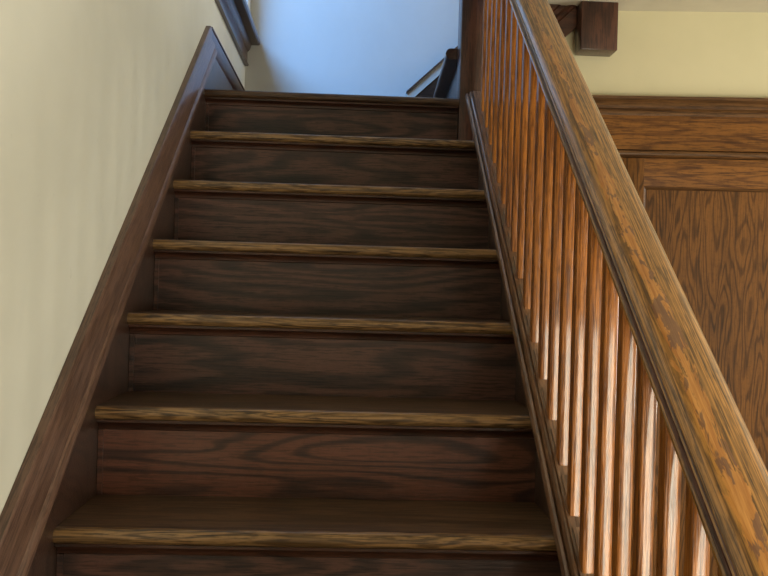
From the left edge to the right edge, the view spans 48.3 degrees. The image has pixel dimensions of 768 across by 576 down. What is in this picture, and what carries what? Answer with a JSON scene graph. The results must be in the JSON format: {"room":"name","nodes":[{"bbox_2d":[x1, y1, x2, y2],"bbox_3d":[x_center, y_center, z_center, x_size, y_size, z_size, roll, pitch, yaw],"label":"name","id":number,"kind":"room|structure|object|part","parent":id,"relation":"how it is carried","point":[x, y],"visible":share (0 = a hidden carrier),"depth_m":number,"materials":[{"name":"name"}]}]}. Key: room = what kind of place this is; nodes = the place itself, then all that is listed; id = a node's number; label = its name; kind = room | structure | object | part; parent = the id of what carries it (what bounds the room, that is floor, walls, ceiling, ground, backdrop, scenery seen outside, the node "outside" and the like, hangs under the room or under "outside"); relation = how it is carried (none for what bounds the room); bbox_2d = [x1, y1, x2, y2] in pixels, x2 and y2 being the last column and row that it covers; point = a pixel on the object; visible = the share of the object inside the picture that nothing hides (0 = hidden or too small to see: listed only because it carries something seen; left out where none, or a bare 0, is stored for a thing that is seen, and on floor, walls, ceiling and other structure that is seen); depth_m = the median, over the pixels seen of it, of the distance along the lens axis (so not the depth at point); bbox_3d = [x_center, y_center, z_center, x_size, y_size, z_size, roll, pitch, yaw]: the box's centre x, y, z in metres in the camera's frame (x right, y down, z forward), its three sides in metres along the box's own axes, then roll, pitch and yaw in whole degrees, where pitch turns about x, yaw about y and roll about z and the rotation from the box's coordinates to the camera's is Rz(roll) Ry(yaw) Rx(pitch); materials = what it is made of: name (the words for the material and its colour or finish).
{"room":"staircase","nodes":[
{"label":"staircase","id":0,"kind":"room"},
{"bbox_2d":[0,0,244,514],"bbox_3d":[-0.673,-1.090,1.709,0.200,4.950,4.920,2,0,-2],"label":"wall","id":1,"kind":"structure","parent":0,"point":[89,89],"depth_m":1.59,"materials":[{"name":"beige paint"}]},
{"bbox_2d":[206,27,244,89],"bbox_3d":[-0.649,-0.815,3.596,0.022,0.234,1.149,2,0,-2],"label":"baseboard","id":2,"kind":"structure","parent":1,"relation":"attached to","point":[223,76],"depth_m":3.35,"materials":[{"name":"brown wood"}]},
{"bbox_3d":[-0.656,-0.780,3.595,0.009,0.165,1.149,2,0,-2],"label":"panel","id":3,"kind":"part","parent":2,"relation":"part of","materials":[{"name":"brown wood"}]},
{"bbox_2d":[215,0,259,65],"bbox_3d":[-0.643,-1.894,3.358,0.192,1.628,1.608,2,0,-2],"label":"window","id":4,"kind":"structure","parent":1,"relation":"in","point":[236,14],"depth_m":3.74,"materials":[{"name":"brown wood"}]},
{"bbox_3d":[-0.638,-1.960,4.108,0.020,1.492,0.105,2,0,-2],"label":"casing","id":5,"kind":"part","parent":4,"relation":"part of","materials":[{"name":"paint"}]},
{"bbox_2d":[244,0,458,96],"bbox_3d":[1.425,-1.020,4.335,4.614,4.950,0.150,2,0,-2],"label":"wall","id":6,"kind":"structure","parent":0,"point":[351,47],"depth_m":4.19,"materials":[{"name":"paint"}]},
{"bbox_2d":[548,0,767,12],"bbox_3d":[1.453,-1.105,1.339,4.014,0.220,3.600,2,0,-2],"label":"ceiling","id":7,"kind":"structure","parent":0,"point":[761,6],"depth_m":3.03,"materials":[{"name":"paint"}]},
{"bbox_2d":[574,1,617,56],"bbox_3d":[0.757,-0.923,3.055,0.131,0.170,0.086,2,0,-2],"label":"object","id":8,"kind":"object","parent":7,"relation":"hanging from","point":[596,31],"visible":1,"depth_m":3.01,"materials":[{"name":"brown wood"}]},
{"bbox_2d":[565,11,767,97],"bbox_3d":[1.876,0.244,3.097,3.040,2.440,0.100,2,0,3],"label":"wall","id":9,"kind":"structure","parent":0,"point":[658,53],"depth_m":3.10,"materials":[{"name":"yellow paint"}]},
{"bbox_2d":[592,95,767,575],"bbox_3d":[1.848,0.402,3.024,2.980,2.122,0.045,2,0,3],"label":"paneling","id":10,"kind":"structure","parent":9,"relation":"attached to","point":[697,167],"depth_m":3.08,"materials":[{"name":"brown wood"}]},
{"bbox_3d":[0.601,0.367,3.111,0.480,1.482,0.005,2,0,3],"label":"panel","id":11,"kind":"part","parent":10,"relation":"part of","materials":[{"name":"brown wood"}]},
{"bbox_3d":[1.877,-0.626,3.028,2.980,0.064,0.045,2,0,3],"label":"cap molding","id":12,"kind":"part","parent":10,"relation":"part of","materials":[{"name":"brown wood"}]},
{"bbox_3d":[1.873,-0.456,3.034,2.980,0.030,0.031,2,0,3],"label":"bead molding","id":13,"kind":"part","parent":10,"relation":"part of","materials":[{"name":"brown wood"}]},
{"bbox_3d":[1.871,-0.390,3.042,2.980,0.103,0.015,2,0,3],"label":"panel rail","id":14,"kind":"part","parent":10,"relation":"part of","materials":[{"name":"brown wood"}]},
{"bbox_3d":[1.240,0.385,3.069,0.650,1.482,0.010,2,0,3],"label":"panel molding","id":15,"kind":"part","parent":10,"relation":"part of","materials":[{"name":"brown wood"}]},
{"bbox_3d":[1.240,0.385,3.077,0.650,1.482,0.005,2,0,3],"label":"panel","id":16,"kind":"part","parent":10,"relation":"part of","materials":[{"name":"brown wood"}]},
{"bbox_3d":[1.455,1.498,1.868,4.614,0.100,5.070,2,0,-2],"label":"floor","id":17,"kind":"structure","parent":0,"visible":0},
{"bbox_2d":[0,26,561,575],"bbox_3d":[0.024,0.245,2.247,1.314,2.324,3.896,2,0,-2],"label":"flight","id":18,"kind":"object","parent":17,"relation":"on","point":[292,352],"visible":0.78,"depth_m":2.06,"materials":[{"name":"brown wood"}]},
{"bbox_3d":[-0.597,0.145,1.724,0.024,0.132,3.541,2,37,-2],"label":"skirt rail","id":19,"kind":"part","parent":18,"relation":"part of","materials":[{"name":"brown wood"}]},
{"bbox_3d":[-0.132,0.491,1.588,0.937,0.024,0.020,2,0,-2],"label":"cove molding","id":20,"kind":"part","parent":18,"relation":"part of","materials":[{"name":"brown wood"}]},
{"bbox_3d":[-0.137,0.301,1.829,0.937,0.024,0.020,2,0,-2],"label":"cove molding","id":21,"kind":"part","parent":18,"relation":"part of","materials":[{"name":"brown wood"}]},
{"bbox_3d":[-0.142,0.112,2.070,0.937,0.024,0.020,2,0,-2],"label":"cove molding","id":22,"kind":"part","parent":18,"relation":"part of","materials":[{"name":"brown wood"}]},
{"bbox_3d":[-0.146,-0.077,2.310,0.937,0.024,0.020,2,0,-2],"label":"cove molding","id":23,"kind":"part","parent":18,"relation":"part of","materials":[{"name":"brown wood"}]},
{"bbox_3d":[-0.151,-0.266,2.551,0.937,0.024,0.020,2,0,-2],"label":"cove molding","id":24,"kind":"part","parent":18,"relation":"part of","materials":[{"name":"brown wood"}]},
{"bbox_3d":[-0.182,-0.646,3.032,0.893,0.024,0.020,2,0,-2],"label":"cove molding","id":25,"kind":"part","parent":18,"relation":"part of","materials":[{"name":"brown wood"}]},
{"bbox_3d":[-0.156,-0.456,2.792,0.937,0.024,0.020,2,0,-2],"label":"cove molding","id":26,"kind":"part","parent":18,"relation":"part of","materials":[{"name":"brown wood"}]},
{"bbox_2d":[456,0,482,139],"bbox_3d":[0.326,-1.146,3.088,0.094,1.330,0.099,2,0,-2],"label":"newel post","id":27,"kind":"object","parent":18,"relation":"on","point":[470,22],"visible":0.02,"depth_m":3.04,"materials":[{"name":"brown wood"}]},
{"bbox_2d":[406,4,576,98],"bbox_3d":[0.517,-1.137,3.636,0.757,1.006,1.170,2,0,-2],"label":"flight","id":28,"kind":"object","parent":18,"relation":"on","point":[440,81],"visible":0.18,"depth_m":3.37,"materials":[{"name":"brown wood"}]},
{"bbox_2d":[465,0,767,575],"bbox_3d":[0.377,0.069,1.579,0.150,2.692,2.914,2,0,-2],"label":"balustrade","id":29,"kind":"object","parent":18,"relation":"on","point":[576,242],"visible":1,"depth_m":1.50,"materials":[{"name":"brown wood"}]},
{"bbox_3d":[0.358,0.321,1.753,0.092,0.033,3.242,2,38,-2],"label":"shoe rail","id":30,"kind":"part","parent":29,"relation":"part of","materials":[{"name":"brown wood"}]}
]}

